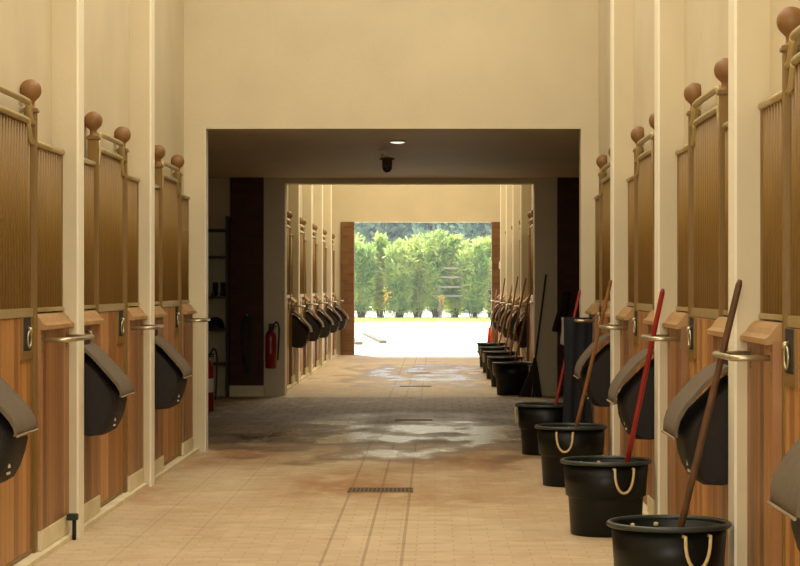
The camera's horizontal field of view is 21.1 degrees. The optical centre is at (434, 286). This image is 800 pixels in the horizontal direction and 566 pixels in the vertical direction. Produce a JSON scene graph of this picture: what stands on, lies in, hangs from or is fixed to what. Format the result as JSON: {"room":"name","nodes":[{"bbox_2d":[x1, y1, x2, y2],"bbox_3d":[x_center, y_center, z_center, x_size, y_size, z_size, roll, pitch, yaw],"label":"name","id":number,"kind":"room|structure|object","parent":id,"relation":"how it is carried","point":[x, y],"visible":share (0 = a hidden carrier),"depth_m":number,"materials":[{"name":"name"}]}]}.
{"room":"farm building","nodes":[
{"label":"farm building","id":0,"kind":"room"},
{"bbox_2d":[0,0,183,312],"bbox_3d":[-2.215,-1.450,7.165,0.150,5.700,22.330,0,0,0],"label":"wall","id":1,"kind":"structure","parent":0,"point":[25,25],"depth_m":13.96,"materials":[{"name":"beige paint"}]},
{"bbox_2d":[52,0,83,537],"bbox_3d":[-2.090,-1.450,12.100,0.200,5.700,0.180,0,0,0],"label":"pillar","id":2,"kind":"structure","parent":1,"relation":"attached to","point":[67,15],"depth_m":12.01,"materials":[{"name":"beige paint"}]},
{"bbox_2d":[12,448,198,565],"bbox_3d":[-2.075,1.386,12.190,0.129,0.028,12.280,0,0,0],"label":"trim","id":3,"kind":"structure","parent":1,"relation":"attached to","point":[32,559],"depth_m":13.26,"materials":[{"name":"paint"}]},
{"bbox_2d":[0,79,94,565],"bbox_3d":[-2.038,0.149,10.564,0.260,2.446,2.891,0,0,2],"label":"stall","id":4,"kind":"object","parent":3,"relation":"on","point":[34,346],"visible":0.98,"depth_m":11.08,"materials":[{"name":"wood"}]},
{"bbox_2d":[0,85,34,318],"bbox_3d":[-2.084,-0.406,10.500,0.052,1.121,1.163,0,0,0],"label":"grille","id":5,"kind":"object","parent":4,"relation":"attached to","point":[17,130],"depth_m":10.73,"materials":[{"name":"metal"}]},
{"bbox_2d":[0,376,38,482],"bbox_3d":[-1.912,0.568,9.390,0.280,0.606,0.484,0,0,0],"label":"bag","id":6,"kind":"object","parent":4,"relation":"hanging from","point":[17,420],"visible":1,"depth_m":9.31,"materials":[{"name":"black fabric"}]},
{"bbox_2d":[38,141,64,311],"bbox_3d":[-2.088,-0.318,11.573,0.044,0.900,0.864,0,0,0],"label":"grille","id":7,"kind":"object","parent":4,"relation":"attached to","point":[50,158],"depth_m":11.66,"materials":[{"name":"metal"}]},
{"bbox_2d":[84,111,163,521],"bbox_3d":[-2.013,0.150,13.635,0.260,2.444,2.890,0,0,0],"label":"stall","id":8,"kind":"object","parent":3,"relation":"on","point":[113,460],"visible":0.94,"depth_m":13.94,"materials":[{"name":"wood"}]},
{"bbox_2d":[84,158,95,308],"bbox_3d":[-2.088,-0.318,12.657,0.044,0.900,0.924,0,0,0],"label":"grille","id":9,"kind":"object","parent":8,"relation":"attached to","point":[90,163],"depth_m":12.94,"materials":[{"name":"metal"}]},
{"bbox_2d":[84,330,134,435],"bbox_3d":[-1.912,0.556,12.460,0.280,0.606,0.484,0,0,0],"label":"trough","id":10,"kind":"object","parent":8,"relation":"hanging from","point":[107,388],"visible":0.8,"depth_m":12.24,"materials":[{"name":"plastic"}]},
{"bbox_2d":[97,132,125,311],"bbox_3d":[-2.084,-0.406,13.760,0.052,1.121,1.163,0,0,0],"label":"grille","id":11,"kind":"object","parent":8,"relation":"attached to","point":[111,165],"depth_m":13.85,"materials":[{"name":"metal"}]},
{"bbox_2d":[128,174,139,306],"bbox_3d":[-2.088,-0.318,14.738,0.044,0.900,0.674,0,0,0],"label":"grille","id":12,"kind":"object","parent":8,"relation":"attached to","point":[133,182],"depth_m":14.85,"materials":[{"name":"metal"}]},
{"bbox_2d":[155,145,209,474],"bbox_3d":[-2.013,0.150,16.705,0.260,2.444,2.890,0,0,0],"label":"stall","id":13,"kind":"object","parent":3,"relation":"on","point":[173,425],"visible":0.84,"depth_m":17.08,"materials":[{"name":"wood"}]},
{"bbox_2d":[155,184,160,304],"bbox_3d":[-2.088,-0.318,15.727,0.044,0.900,0.924,0,0,0],"label":"grille","id":14,"kind":"object","parent":13,"relation":"attached to","point":[157,186],"depth_m":16.15,"materials":[{"name":"metal"}]},
{"bbox_2d":[161,161,180,306],"bbox_3d":[-2.084,-0.406,16.830,0.052,1.121,1.163,0,0,0],"label":"grille","id":15,"kind":"object","parent":13,"relation":"attached to","point":[171,186],"depth_m":16.99,"materials":[{"name":"metal"}]},
{"bbox_2d":[155,329,192,409],"bbox_3d":[-1.912,0.578,15.530,0.280,0.606,0.484,0,0,0],"label":"trough","id":16,"kind":"object","parent":13,"relation":"hanging from","point":[172,371],"visible":0.77,"depth_m":15.31,"materials":[{"name":"black plastic"}]},
{"bbox_2d":[182,194,189,302],"bbox_3d":[-2.088,-0.318,17.808,0.044,0.900,0.674,0,0,0],"label":"grille","id":17,"kind":"object","parent":13,"relation":"attached to","point":[185,199],"depth_m":17.92,"materials":[{"name":"metal"}]},
{"bbox_2d":[130,0,154,486],"bbox_3d":[-2.090,-1.450,15.170,0.200,5.700,0.180,0,0,0],"label":"trim","id":18,"kind":"structure","parent":1,"relation":"attached to","point":[142,12],"depth_m":15.08,"materials":[{"name":"beige paint"}]},
{"bbox_2d":[287,185,313,227],"bbox_3d":[-2.195,-1.450,36.175,0.150,5.700,16.250,0,0,0],"label":"wall","id":19,"kind":"structure","parent":0,"point":[287,185],"depth_m":34.14,"materials":[{"name":"beige paint"}]},
{"bbox_2d":[289,185,299,383],"bbox_3d":[-2.070,-1.450,31.210,0.200,5.700,0.180,0,0,0],"label":"trim","id":20,"kind":"structure","parent":19,"relation":"attached to","point":[294,190],"depth_m":31.12,"materials":[{"name":"beige paint"}]},
{"bbox_2d":[302,185,311,374],"bbox_3d":[-2.070,-1.450,34.460,0.200,5.700,0.180,0,0,0],"label":"trim","id":21,"kind":"structure","parent":19,"relation":"attached to","point":[306,189],"depth_m":34.37,"materials":[{"name":"beige paint"}]},
{"bbox_2d":[287,354,337,390],"bbox_3d":[-2.054,1.386,36.175,0.129,0.028,16.250,0,0,0],"label":"trim","id":22,"kind":"structure","parent":19,"relation":"attached to","point":[289,386],"depth_m":33.83,"materials":[{"name":"paint"}]},
{"bbox_2d":[287,211,305,384],"bbox_3d":[-1.993,0.150,29.585,0.260,2.444,3.070,0,0,0],"label":"stall","id":23,"kind":"object","parent":22,"relation":"on","point":[291,301],"visible":0.41,"depth_m":30.38,"materials":[{"name":"wood"}]},
{"bbox_2d":[287,218,290,297],"bbox_3d":[-2.064,-0.406,29.800,0.052,1.121,1.163,0,0,0],"label":"grille","id":24,"kind":"object","parent":23,"relation":"attached to","point":[288,219],"depth_m":30.27,"materials":[{"name":"metal"}]},
{"bbox_2d":[292,307,312,347],"bbox_3d":[-1.892,0.566,30.620,0.280,0.602,0.484,0,0,0],"label":"hanging bag","id":25,"kind":"object","parent":23,"relation":"hanging from","point":[300,332],"visible":1,"depth_m":30.39,"materials":[{"name":"plastic"}]},
{"bbox_2d":[300,217,317,377],"bbox_3d":[-1.993,0.150,32.835,0.260,2.444,3.070,0,0,0],"label":"stall","id":26,"kind":"object","parent":22,"relation":"on","point":[304,368],"visible":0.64,"depth_m":33.60,"materials":[{"name":"wood"}]},
{"bbox_2d":[300,224,304,296],"bbox_3d":[-2.064,-0.406,33.050,0.052,1.121,1.163,0,0,0],"label":"grille","id":27,"kind":"object","parent":26,"relation":"attached to","point":[302,230],"depth_m":33.43,"materials":[{"name":"metal"}]},
{"bbox_2d":[305,303,323,340],"bbox_3d":[-1.892,0.554,33.870,0.280,0.602,0.484,0,0,0],"label":"hanging bag","id":28,"kind":"object","parent":26,"relation":"hanging from","point":[316,327],"visible":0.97,"depth_m":33.64,"materials":[{"name":"plastic"}]},
{"bbox_2d":[312,223,327,369],"bbox_3d":[-1.993,0.150,36.085,0.260,2.444,3.070,0,0,0],"label":"stall","id":29,"kind":"object","parent":22,"relation":"on","point":[315,298],"visible":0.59,"depth_m":36.78,"materials":[{"name":"metal"}]},
{"bbox_2d":[312,229,315,295],"bbox_3d":[-2.064,-0.406,36.300,0.052,1.121,1.163,0,0,0],"label":"grille","id":30,"kind":"object","parent":29,"relation":"attached to","point":[313,230],"depth_m":36.57,"materials":[{"name":"metal"}]},
{"bbox_2d":[317,305,333,337],"bbox_3d":[-1.892,0.576,37.120,0.280,0.602,0.484,0,0,0],"label":"hanging bag","id":31,"kind":"object","parent":29,"relation":"hanging from","point":[326,329],"visible":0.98,"depth_m":36.89,"materials":[{"name":"black plastic"}]},
{"bbox_2d":[323,229,336,360],"bbox_3d":[-1.993,0.150,39.335,0.260,2.444,3.070,0,0,0],"label":"stall","id":32,"kind":"object","parent":22,"relation":"on","point":[326,297],"visible":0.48,"depth_m":40.13,"materials":[{"name":"wood"}]},
{"bbox_2d":[323,235,325,294],"bbox_3d":[-2.064,-0.406,39.550,0.052,1.121,1.163,0,0,0],"label":"grille","id":33,"kind":"object","parent":32,"relation":"attached to","point":[324,236],"depth_m":40.07,"materials":[{"name":"metal"}]},
{"bbox_2d":[326,302,341,332],"bbox_3d":[-1.892,0.558,40.370,0.280,0.602,0.484,0,0,0],"label":"hanging bag","id":34,"kind":"object","parent":32,"relation":"hanging from","point":[336,320],"visible":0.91,"depth_m":40.14,"materials":[{"name":"black plastic"}]},
{"bbox_2d":[332,234,343,354],"bbox_3d":[-1.993,0.150,42.585,0.260,2.444,3.070,0,0,0],"label":"stall","id":35,"kind":"object","parent":22,"relation":"on","point":[334,350],"visible":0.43,"depth_m":43.38,"materials":[{"name":"wood"}]},
{"bbox_2d":[314,185,322,366],"bbox_3d":[-2.070,-1.450,37.710,0.200,5.700,0.180,0,0,0],"label":"trim","id":36,"kind":"structure","parent":19,"relation":"attached to","point":[318,189],"depth_m":37.62,"materials":[{"name":"beige paint"}]},
{"bbox_2d":[323,185,331,360],"bbox_3d":[-2.070,-1.450,40.960,0.200,5.700,0.180,0,0,0],"label":"trim","id":37,"kind":"structure","parent":19,"relation":"attached to","point":[327,189],"depth_m":40.87,"materials":[{"name":"beige paint"}]},
{"bbox_2d":[35,355,613,565],"bbox_3d":[-0.300,1.475,20.225,9.800,0.150,48.450,0,0,0],"label":"floor","id":38,"kind":"structure","parent":0,"point":[272,481],"depth_m":14.79,"materials":[{"name":"tile"}]},
{"bbox_2d":[208,348,217,411],"bbox_3d":[-2.548,1.041,24.192,0.171,0.718,0.143,0,0,34],"label":"fire extinguisher","id":39,"kind":"object","parent":38,"relation":"on","point":[210,364],"visible":0.66,"depth_m":24.16,"materials":[{"name":"red metal"}]},
{"bbox_2d":[208,216,229,397],"bbox_3d":[-3.150,0.250,27.400,1.044,2.300,0.360,0,0,0],"label":"shelving unit","id":40,"kind":"object","parent":38,"relation":"on","point":[227,230],"visible":0.4,"depth_m":27.23,"materials":[{"name":"metal"}]},
{"bbox_2d":[347,487,412,491],"bbox_3d":[-0.375,1.397,14.800,0.450,0.006,0.300,0,0,0],"label":"drain grate","id":41,"kind":"object","parent":38,"relation":"on","point":[350,489],"visible":1,"depth_m":14.84,"materials":[{"name":"metal"}]},
{"bbox_2d":[479,346,510,372],"bbox_3d":[0.985,1.187,35.200,0.522,0.423,0.522,0,0,30],"label":"bucket","id":42,"kind":"object","parent":38,"relation":"on","point":[482,348],"visible":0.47,"depth_m":35.07,"materials":[{"name":"black plastic"}]},
{"bbox_2d":[482,351,515,378],"bbox_3d":[0.985,1.187,32.750,0.522,0.423,0.522,0,0,10],"label":"bucket","id":43,"kind":"object","parent":38,"relation":"on","point":[486,353],"visible":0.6,"depth_m":32.61,"materials":[{"name":"black plastic"}]},
{"bbox_2d":[487,356,523,386],"bbox_3d":[0.990,1.187,30.200,0.522,0.423,0.522,0,0,25],"label":"bucket","id":44,"kind":"object","parent":38,"relation":"on","point":[491,358],"visible":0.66,"depth_m":30.07,"materials":[{"name":"black plastic"}]},
{"bbox_2d":[492,361,531,394],"bbox_3d":[1.005,1.187,27.950,0.522,0.423,0.522,0,0,20],"label":"bucket","id":45,"kind":"object","parent":38,"relation":"on","point":[510,376],"visible":0.89,"depth_m":27.76,"materials":[{"name":"black plastic"}]},
{"bbox_2d":[518,274,546,396],"bbox_3d":[1.247,0.620,27.440,0.372,1.564,0.100,0,0,0],"label":"broom","id":46,"kind":"object","parent":38,"relation":"on","point":[532,381],"visible":1,"depth_m":27.42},
{"bbox_2d":[515,402,562,455],"bbox_3d":[0.930,1.187,18.020,0.522,0.423,0.522,0,0,15],"label":"bucket","id":47,"kind":"object","parent":38,"relation":"on","point":[530,414],"visible":0.54,"depth_m":17.84,"materials":[{"name":"black plastic"}]},
{"bbox_2d":[554,290,580,404],"bbox_3d":[1.049,0.700,18.005,0.342,1.353,0.073,0,0,0],"label":"broom","id":48,"kind":"object","parent":47,"relation":"in","point":[579,291],"visible":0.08,"depth_m":17.98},
{"bbox_2d":[534,423,607,486],"bbox_3d":[0.962,1.187,15.200,0.522,0.423,0.522,0,0,14],"label":"bucket","id":49,"kind":"object","parent":38,"relation":"on","point":[556,441],"visible":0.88,"depth_m":15.02,"materials":[{"name":"black plastic"}]},
{"bbox_2d":[574,280,611,426],"bbox_3d":[1.073,0.663,15.133,0.127,1.428,0.556,0,0,-43],"label":"broom","id":50,"kind":"object","parent":49,"relation":"in","point":[610,281],"visible":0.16,"depth_m":15.04,"materials":[{"name":"wood"}]},
{"bbox_2d":[560,455,651,537],"bbox_3d":[0.969,1.187,12.200,0.522,0.423,0.522,0,0,-20],"label":"bucket","id":51,"kind":"object","parent":38,"relation":"on","point":[599,489],"visible":0.92,"depth_m":12.01,"materials":[{"name":"black plastic"}]},
{"bbox_2d":[625,288,664,461],"bbox_3d":[1.105,0.692,12.033,0.133,1.368,0.554,0,0,-21],"label":"broom","id":52,"kind":"object","parent":51,"relation":"in","point":[662,292],"visible":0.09,"depth_m":11.96,"materials":[{"name":"wood"}]},
{"bbox_2d":[606,514,731,565],"bbox_3d":[0.976,1.187,8.970,0.522,0.423,0.522,0,0,-22],"label":"bucket","id":53,"kind":"object","parent":38,"relation":"on","point":[637,540],"visible":1,"depth_m":8.78,"materials":[{"name":"black plastic"}]},
{"bbox_2d":[677,279,741,526],"bbox_3d":[1.095,0.673,8.925,0.505,1.407,0.125,0,0,44],"label":"broom","id":54,"kind":"object","parent":53,"relation":"in","point":[737,290],"visible":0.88,"depth_m":8.84,"materials":[{"name":"wood"}]},
{"bbox_3d":[1.329,1.386,36.175,0.129,0.028,16.250,0,0,0],"label":"trim","id":55,"kind":"structure","parent":38,"relation":"on","visible":0},
{"bbox_2d":[514,209,532,389],"bbox_3d":[1.277,0.150,29.585,0.280,2.444,3.070,0,0,0],"label":"stall","id":56,"kind":"object","parent":55,"relation":"on","point":[529,349],"visible":0.41,"depth_m":30.31,"materials":[{"name":"wood"}]},
{"bbox_2d":[513,307,526,347],"bbox_3d":[1.211,0.568,30.620,0.185,0.606,0.484,0,0,0],"label":"hanging bag","id":57,"kind":"object","parent":56,"relation":"hanging from","point":[523,344],"visible":0.73,"depth_m":30.39,"materials":[{"name":"black plastic"}]},
{"bbox_2d":[529,217,532,297],"bbox_3d":[1.358,-0.406,29.800,0.052,1.121,1.163,0,0,0],"label":"grille","id":58,"kind":"object","parent":56,"relation":"attached to","point":[531,218],"depth_m":30.27,"materials":[{"name":"metal"}]},
{"bbox_2d":[208,178,556,395],"bbox_3d":[-0.300,-1.450,27.835,9.800,5.700,0.430,0,0,0],"label":"wall","id":59,"kind":"structure","parent":0,"point":[275,189],"depth_m":27.62,"materials":[{"name":"beige paint"}]},
{"bbox_2d":[230,178,263,385],"bbox_3d":[-2.410,-0.070,27.560,0.420,2.660,0.120,0,0,0],"label":"trim","id":60,"kind":"structure","parent":59,"relation":"attached to","point":[246,194],"depth_m":27.50,"materials":[{"name":"wood"}]},
{"bbox_2d":[229,385,264,395],"bbox_3d":[-2.410,1.330,27.555,0.440,0.140,0.130,0,0,0],"label":"baseboard","id":61,"kind":"structure","parent":59,"relation":"attached to","point":[233,390],"depth_m":27.49,"materials":[{"name":"paint"}]},
{"bbox_2d":[241,314,252,374],"bbox_3d":[-2.401,0.733,27.447,0.161,0.790,0.107,0,0,0],"label":"hose","id":62,"kind":"object","parent":59,"relation":"hanging from","point":[245,362],"visible":1,"depth_m":27.41,"materials":[{"name":"rubber"}]},
{"bbox_2d":[265,321,279,368],"bbox_3d":[-2.104,0.738,27.527,0.173,0.604,0.209,0,0,-31],"label":"fire extinguisher","id":63,"kind":"object","parent":59,"relation":"attached to","point":[270,337],"visible":1,"depth_m":27.44,"materials":[{"name":"red metal"}]},
{"bbox_2d":[552,292,569,331],"bbox_3d":[1.607,0.316,27.410,0.236,0.512,0.134,0,0,0],"label":"coat","id":64,"kind":"object","parent":59,"relation":"hanging from","point":[563,309],"visible":0.85,"depth_m":27.37,"materials":[{"name":"black fabric"}]},
{"bbox_2d":[557,178,578,395],"bbox_3d":[1.785,0.000,27.560,0.430,2.800,0.120,0,0,0],"label":"trim","id":65,"kind":"structure","parent":59,"relation":"attached to","point":[567,188],"depth_m":27.50,"materials":[{"name":"wood"}]},
{"bbox_2d":[184,0,598,450],"bbox_3d":[-0.300,-1.450,18.430,9.800,5.700,0.200,0,0,0],"label":"wall","id":66,"kind":"structure","parent":0,"point":[249,64],"depth_m":18.33,"materials":[{"name":"beige paint"}]},
{"bbox_2d":[205,129,207,450],"bbox_3d":[-1.958,0.025,18.427,0.007,2.750,0.205,0,0,0],"label":"trim","id":67,"kind":"structure","parent":66,"relation":"attached to","point":[206,130],"depth_m":18.39,"materials":[{"name":"paint"}]},
{"bbox_2d":[208,130,578,177],"bbox_3d":[-0.300,-1.475,23.075,9.800,0.150,9.090,0,0,0],"label":"ceiling","id":68,"kind":"structure","parent":0,"point":[231,153],"depth_m":22.21,"materials":[{"name":"paint"}]},
{"bbox_2d":[378,150,394,172],"bbox_3d":[-0.492,-1.285,22.000,0.157,0.230,0.157,0,0,45],"label":"security camera","id":69,"kind":"object","parent":68,"relation":"attached to","point":[386,161],"visible":1,"depth_m":21.96,"materials":[{"name":"black plastic"}]},
{"bbox_2d":[332,185,499,354],"bbox_3d":[-0.500,-1.450,44.460,17.000,5.700,0.320,0,0,0],"label":"wall","id":70,"kind":"structure","parent":0,"point":[350,203],"depth_m":44.30,"materials":[{"name":"beige paint"}]},
{"bbox_2d":[341,222,354,354],"bbox_3d":[-1.804,0.030,44.450,0.271,2.740,0.420,0,0,0],"label":"trim","id":71,"kind":"structure","parent":70,"relation":"attached to","point":[347,228],"depth_m":44.23,"materials":[{"name":"wood"}]},
{"bbox_2d":[491,222,499,341],"bbox_3d":[1.255,0.030,44.450,0.170,2.740,0.420,0,0,0],"label":"trim","id":72,"kind":"structure","parent":70,"relation":"attached to","point":[495,226],"depth_m":44.23,"materials":[{"name":"brown wood"}]},
{"bbox_2d":[355,306,490,354],"bbox_3d":[0.000,1.486,117.225,140.000,0.148,145.550,0,0,0],"label":"ground","id":73,"kind":"structure","parent":0,"point":[409,338],"depth_m":61.32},
{"bbox_2d":[355,236,381,317],"bbox_3d":[-3.127,-0.414,91.935,1.708,3.638,1.731,0,0,0],"label":"shrub","id":74,"kind":"object","parent":73,"relation":"on","point":[365,263],"visible":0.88,"depth_m":91.56,"materials":[{"name":"green plant"}]},
{"bbox_2d":[370,231,396,318],"bbox_3d":[-2.396,-0.534,93.213,1.620,3.876,1.577,0,0,0],"label":"shrub","id":75,"kind":"object","parent":73,"relation":"on","point":[381,241],"visible":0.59,"depth_m":92.92,"materials":[{"name":"green plant"}]},
{"bbox_2d":[355,222,416,309],"bbox_3d":[-2.942,-3.646,130.934,6.518,10.130,6.783,0,0,0],"label":"tree","id":76,"kind":"object","parent":73,"relation":"on","point":[395,230],"visible":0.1,"depth_m":129.06,"materials":[{"name":"green plant"}]},
{"bbox_2d":[380,238,418,317],"bbox_3d":[-1.525,-0.378,92.265,1.811,3.566,1.834,0,0,0],"label":"shrub","id":77,"kind":"object","parent":73,"relation":"on","point":[399,273],"visible":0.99,"depth_m":91.95,"materials":[{"name":"green plant"}]},
{"bbox_2d":[402,232,428,316],"bbox_3d":[-0.808,-0.502,92.897,1.687,3.814,1.676,0,0,0],"label":"shrub","id":78,"kind":"object","parent":73,"relation":"on","point":[418,306],"visible":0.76,"depth_m":92.53,"materials":[{"name":"green plant"}]},
{"bbox_2d":[355,316,490,323],"bbox_3d":[-0.494,1.326,90.010,13.079,0.172,16.221,0,0,0],"label":"grass","id":79,"kind":"structure","parent":73,"relation":"on","point":[390,319],"depth_m":87.46,"materials":[{"name":"green plant"}]},
{"bbox_2d":[420,227,452,317],"bbox_3d":[0.019,-0.618,92.389,1.656,4.045,1.560,0,0,0],"label":"shrub","id":80,"kind":"object","parent":73,"relation":"on","point":[436,251],"visible":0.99,"depth_m":92.13,"materials":[{"name":"green plant"}]},
{"bbox_2d":[410,222,490,311],"bbox_3d":[1.259,-3.370,119.068,6.286,9.578,5.588,0,0,0],"label":"tree","id":81,"kind":"object","parent":73,"relation":"on","point":[472,230],"visible":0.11,"depth_m":117.69,"materials":[{"name":"green plant"}]},
{"bbox_2d":[445,233,467,317],"bbox_3d":[0.864,-0.495,92.995,1.610,3.799,1.774,0,0,0],"label":"shrub","id":82,"kind":"object","parent":73,"relation":"on","point":[452,304],"visible":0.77,"depth_m":92.64,"materials":[{"name":"green plant"}]},
{"bbox_2d":[433,266,490,316],"bbox_3d":[2.250,0.256,92.130,4.700,2.312,0.160,0,0,0],"label":"rail fence","id":83,"kind":"object","parent":73,"relation":"on","point":[439,305],"visible":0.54,"depth_m":92.06,"materials":[{"name":"grey wood"}]},
{"bbox_2d":[453,236,490,317],"bbox_3d":[1.695,-0.434,91.992,1.926,3.677,1.605,0,0,0],"label":"shrub","id":84,"kind":"object","parent":73,"relation":"on","point":[476,277],"visible":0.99,"depth_m":91.79,"materials":[{"name":"green plant"}]},
{"bbox_2d":[479,236,490,316],"bbox_3d":[2.487,-0.499,93.302,1.685,3.807,1.781,0,0,0],"label":"shrub","id":85,"kind":"object","parent":73,"relation":"on","point":[487,243],"visible":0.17,"depth_m":93.05,"materials":[{"name":"green plant"}]},
{"bbox_2d":[531,185,532,210],"bbox_3d":[1.469,-1.450,36.175,0.150,5.700,16.250,0,0,0],"label":"wall","id":86,"kind":"structure","parent":0,"point":[531,185],"depth_m":31.05,"materials":[{"name":"beige paint"}]},
{"bbox_2d":[500,185,505,342],"bbox_3d":[1.344,-1.450,40.960,0.200,5.700,0.180,0,0,0],"label":"trim","id":87,"kind":"structure","parent":86,"relation":"attached to","point":[502,187],"depth_m":40.87,"materials":[{"name":"beige paint"}]},
{"bbox_2d":[506,185,511,345],"bbox_3d":[1.344,-1.450,37.710,0.200,5.700,0.180,0,0,0],"label":"trim","id":88,"kind":"structure","parent":86,"relation":"attached to","point":[508,187],"depth_m":37.62,"materials":[{"name":"beige paint"}]},
{"bbox_2d":[512,185,519,350],"bbox_3d":[1.344,-1.450,34.460,0.200,5.700,0.180,0,0,0],"label":"trim","id":89,"kind":"structure","parent":86,"relation":"attached to","point":[515,188],"depth_m":34.37,"materials":[{"name":"beige paint"}]},
{"bbox_2d":[520,185,530,361],"bbox_3d":[1.344,-1.450,31.210,0.200,5.700,0.180,0,0,0],"label":"trim","id":90,"kind":"structure","parent":86,"relation":"attached to","point":[525,190],"depth_m":31.12,"materials":[{"name":"beige paint"}]},
{"bbox_2d":[599,0,799,322],"bbox_3d":[1.469,-1.450,7.165,0.150,5.700,22.330,0,0,0],"label":"wall","id":91,"kind":"structure","parent":0,"point":[706,21],"depth_m":11.87,"materials":[{"name":"beige paint"}]},
{"bbox_2d":[610,0,633,455],"bbox_3d":[1.344,-1.450,15.170,0.200,5.700,0.180,0,0,0],"label":"trim","id":92,"kind":"structure","parent":91,"relation":"attached to","point":[621,11],"depth_m":15.08,"materials":[{"name":"beige paint"}]},
{"bbox_2d":[642,501,649,514],"bbox_3d":[1.329,1.386,12.190,0.129,0.028,12.280,0,0,0],"label":"trim","id":93,"kind":"structure","parent":91,"relation":"attached to","point":[644,512],"depth_m":13.23,"materials":[{"name":"paint"}]},
{"bbox_2d":[574,148,609,455],"bbox_3d":[1.277,0.150,16.705,0.280,2.444,2.890,0,0,0],"label":"stall","id":94,"kind":"object","parent":93,"relation":"on","point":[600,415],"visible":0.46,"depth_m":17.35,"materials":[{"name":"wood"}]},
{"bbox_2d":[563,317,591,422],"bbox_3d":[1.170,0.761,17.634,0.241,1.022,0.132,0,0,0],"label":"blanket","id":95,"kind":"object","parent":94,"relation":"hanging from","point":[577,335],"visible":0.61,"depth_m":17.61,"materials":[{"name":"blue fabric"}]},
{"bbox_2d":[573,323,609,406],"bbox_3d":[1.159,0.558,15.530,0.294,0.603,0.484,0,0,0],"label":"trough","id":96,"kind":"object","parent":94,"relation":"hanging from","point":[599,381],"visible":0.62,"depth_m":15.30,"materials":[{"name":"plastic"}]},
{"bbox_2d":[594,194,598,302],"bbox_3d":[1.362,-0.318,17.808,0.044,0.900,0.674,0,0,0],"label":"grille","id":97,"kind":"object","parent":94,"relation":"attached to","point":[596,198],"depth_m":17.92,"materials":[{"name":"metal"}]},
{"bbox_2d":[600,162,609,306],"bbox_3d":[1.358,-0.406,16.830,0.052,1.121,1.163,0,0,0],"label":"grille","id":98,"kind":"object","parent":94,"relation":"attached to","point":[604,179],"depth_m":17.14,"materials":[{"name":"metal"}]},
{"bbox_2d":[598,113,653,514],"bbox_3d":[1.277,0.150,13.635,0.280,2.444,2.890,0,0,0],"label":"stall","id":99,"kind":"object","parent":93,"relation":"on","point":[636,321],"visible":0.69,"depth_m":14.14,"materials":[{"name":"wood"}]},
{"bbox_2d":[606,347,653,439],"bbox_3d":[1.159,0.576,12.460,0.294,0.603,0.484,0,0,0],"label":"bag","id":100,"kind":"object","parent":99,"relation":"hanging from","point":[626,399],"visible":0.65,"depth_m":12.23,"materials":[{"name":"plastic"}]},
{"bbox_2d":[626,174,633,305],"bbox_3d":[1.362,-0.318,14.738,0.044,0.900,0.674,0,0,0],"label":"grille","id":101,"kind":"object","parent":99,"relation":"attached to","point":[630,180],"depth_m":14.79,"materials":[{"name":"metal"}]},
{"bbox_2d":[635,132,653,311],"bbox_3d":[1.358,-0.406,13.760,0.052,1.121,1.163,0,0,0],"label":"grille","id":102,"kind":"object","parent":99,"relation":"attached to","point":[643,160],"depth_m":13.92,"materials":[{"name":"metal"}]},
{"bbox_2d":[641,58,727,565],"bbox_3d":[1.277,0.150,10.565,0.280,2.444,2.890,0,0,0],"label":"stall","id":103,"kind":"object","parent":93,"relation":"on","point":[692,337],"visible":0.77,"depth_m":10.96,"materials":[{"name":"wood"}]},
{"bbox_2d":[675,144,687,311],"bbox_3d":[1.362,-0.318,11.668,0.044,0.900,0.674,0,0,0],"label":"grille","id":104,"kind":"object","parent":103,"relation":"attached to","point":[682,153],"depth_m":11.78,"materials":[{"name":"metal"}]},
{"bbox_2d":[661,360,727,485],"bbox_3d":[1.159,0.554,9.390,0.294,0.603,0.484,0,0,0],"label":"trough","id":105,"kind":"object","parent":103,"relation":"hanging from","point":[682,422],"visible":0.77,"depth_m":9.17,"materials":[{"name":"plastic"}]},
{"bbox_2d":[689,85,720,318],"bbox_3d":[1.358,-0.406,10.690,0.052,1.121,1.163,0,0,0],"label":"grille","id":106,"kind":"object","parent":103,"relation":"attached to","point":[704,129],"depth_m":10.78,"materials":[{"name":"metal"}]},
{"bbox_2d":[722,121,727,315],"bbox_3d":[1.362,-0.318,9.587,0.044,0.900,0.924,0,0,0],"label":"grille","id":107,"kind":"object","parent":103,"relation":"attached to","point":[724,123],"depth_m":10.01,"materials":[{"name":"metal"}]},
{"bbox_2d":[712,6,799,565],"bbox_3d":[1.277,0.150,7.495,0.280,2.444,2.890,0,0,0],"label":"stall","id":108,"kind":"object","parent":93,"relation":"on","point":[772,355],"visible":0.99,"depth_m":8.31,"materials":[{"name":"gold metal"}]},
{"bbox_2d":[757,91,781,320],"bbox_3d":[1.362,-0.318,8.598,0.044,0.900,0.674,0,0,0],"label":"grille","id":109,"kind":"object","parent":108,"relation":"attached to","point":[770,109],"depth_m":8.64,"materials":[{"name":"metal"}]},
{"bbox_2d":[767,438,799,551],"bbox_3d":[1.159,0.566,6.320,0.294,0.603,0.484,0,0,0],"label":"bag","id":110,"kind":"object","parent":108,"relation":"hanging from","point":[785,485],"visible":1,"depth_m":6.37,"materials":[{"name":"black fabric"}]},
{"bbox_2d":[784,25,799,328],"bbox_3d":[1.358,-0.406,7.620,0.052,1.121,1.163,0,0,0],"label":"grille","id":111,"kind":"object","parent":108,"relation":"attached to","point":[791,32],"depth_m":8.14,"materials":[{"name":"metal"}]},
{"bbox_2d":[654,0,684,514],"bbox_3d":[1.344,-1.450,12.100,0.200,5.700,0.180,0,0,0],"label":"pillar","id":112,"kind":"structure","parent":91,"relation":"attached to","point":[669,15],"depth_m":12.01,"materials":[{"name":"beige paint"}]},
{"bbox_2d":[728,0,769,565],"bbox_3d":[1.344,-1.450,9.030,0.200,5.700,0.180,0,0,0],"label":"pillar","id":113,"kind":"structure","parent":91,"relation":"attached to","point":[748,20],"depth_m":8.94,"materials":[{"name":"beige paint"}]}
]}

